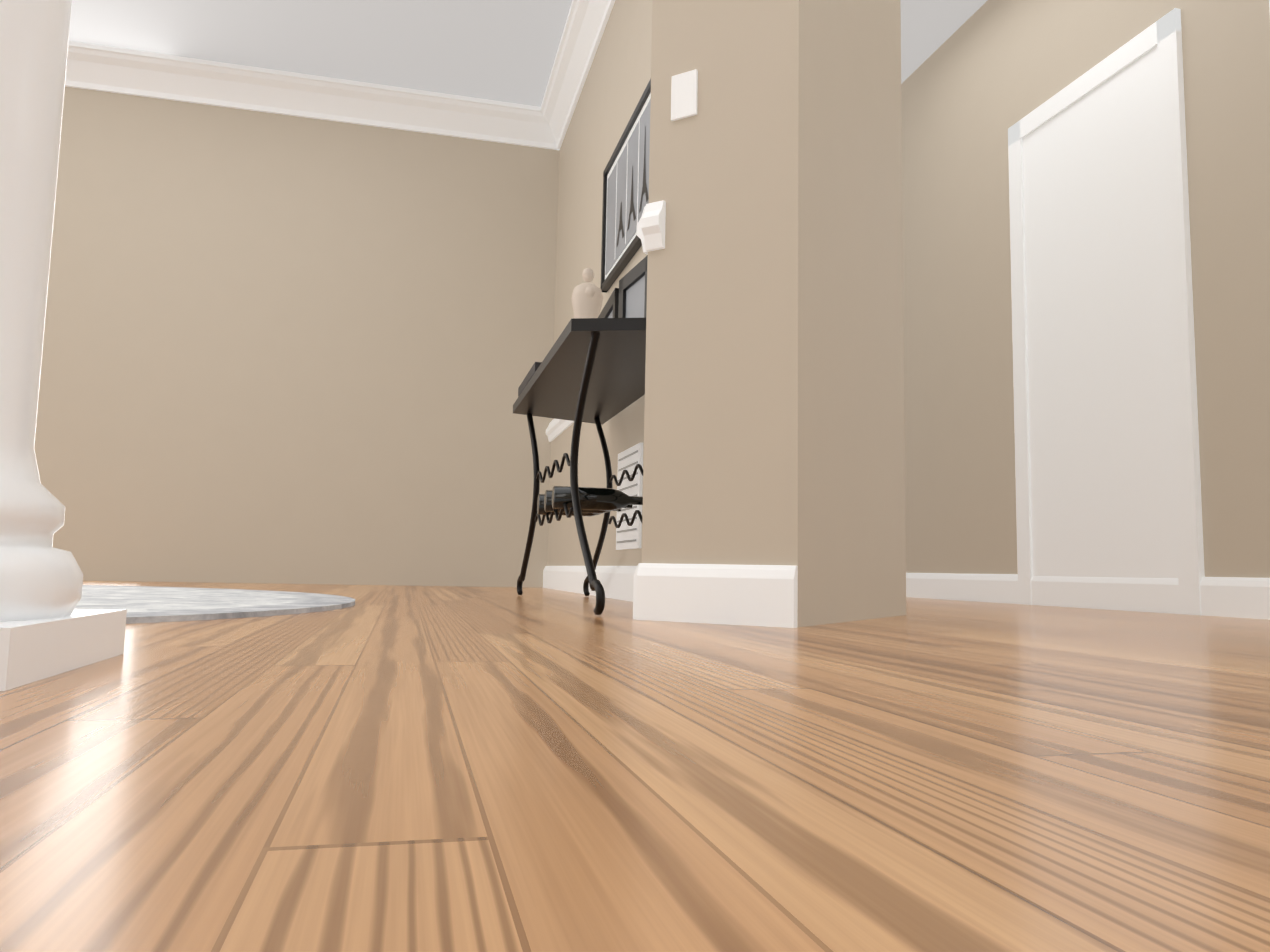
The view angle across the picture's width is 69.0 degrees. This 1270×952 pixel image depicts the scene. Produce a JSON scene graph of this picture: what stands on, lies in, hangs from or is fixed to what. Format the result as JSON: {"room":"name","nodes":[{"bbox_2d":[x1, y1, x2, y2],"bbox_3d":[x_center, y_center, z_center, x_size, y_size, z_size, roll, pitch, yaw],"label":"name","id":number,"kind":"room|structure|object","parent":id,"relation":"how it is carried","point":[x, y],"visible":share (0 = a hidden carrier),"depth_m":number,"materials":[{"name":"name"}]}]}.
{"room":"house entrance hall","nodes":[
{"label":"house entrance hall","id":0,"kind":"room"},
{"bbox_2d":[69,0,986,106],"bbox_3d":[2.857,-3.170,-1.251,19.500,0.320,16.200,3,-6,-14],"label":"ceiling","id":1,"kind":"structure","parent":0,"point":[501,50],"depth_m":5.13,"materials":[{"name":"grey paint"}]},
{"bbox_2d":[0,581,1269,951],"bbox_3d":[2.574,0.147,-0.713,19.500,0.100,18.000,3,-6,-14],"label":"floor","id":2,"kind":"structure","parent":0,"point":[434,769],"depth_m":0.51,"materials":[{"name":"brown wood"}]},
{"bbox_2d":[0,0,126,690],"bbox_3d":[-0.745,-1.179,1.087,0.356,2.770,0.356,3,-6,-14],"label":"column","id":3,"kind":"structure","parent":2,"relation":"on","point":[47,629],"depth_m":0.98,"materials":[{"name":"white"}]},
{"bbox_2d":[75,585,354,623],"bbox_3d":[-2.229,0.309,2.369,2.900,0.012,2.900,3,-6,-14],"label":"round rug","id":4,"kind":"object","parent":2,"relation":"on","point":[144,604],"visible":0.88,"depth_m":2.42,"materials":[{"name":"white fabric"}]},
{"bbox_2d":[513,255,647,614],"bbox_3d":[-0.142,-0.264,3.251,0.420,1.410,1.729,3,-6,-14],"label":"console","id":5,"kind":"object","parent":2,"relation":"on","point":[590,368],"visible":0.67,"depth_m":3.05,"materials":[{"name":"black metal"}]},
{"bbox_2d":[34,0,1269,626],"bbox_3d":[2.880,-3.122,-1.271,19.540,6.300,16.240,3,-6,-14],"label":"wall","id":6,"kind":"structure","parent":0,"point":[278,348],"depth_m":4.98,"materials":[{"name":"beige paint"}]},
{"bbox_2d":[601,79,650,292],"bbox_3d":[-0.004,-1.201,3.793,0.030,0.583,1.137,3,-6,-14],"label":"framed picture","id":7,"kind":"object","parent":6,"relation":"attached to","point":[626,186],"visible":0.69,"depth_m":3.90,"materials":[{"name":"black"}]},
{"bbox_2d":[616,443,642,549],"bbox_3d":[-0.026,0.090,3.687,0.016,0.402,0.382,3,-6,-14],"label":"air vent","id":8,"kind":"object","parent":6,"relation":"in","point":[627,536],"visible":0.83,"depth_m":3.63,"materials":[{"name":"white metal"}]},
{"bbox_2d":[65,0,1269,627],"bbox_3d":[-1.580,-1.761,-2.522,10.210,3.160,15.950,3,-6,-14],"label":"trim","id":9,"kind":"structure","parent":6,"relation":"attached to","point":[1107,476],"depth_m":3.84,"materials":[{"name":"white"}]},
{"bbox_2d":[671,69,697,120],"bbox_3d":[0.123,-0.951,2.308,0.070,0.115,0.008,-2,-7,31],"label":"light switch","id":10,"kind":"object","parent":6,"relation":"attached to","point":[684,88],"visible":1,"depth_m":2.30,"materials":[{"name":"white plastic"}]}
]}

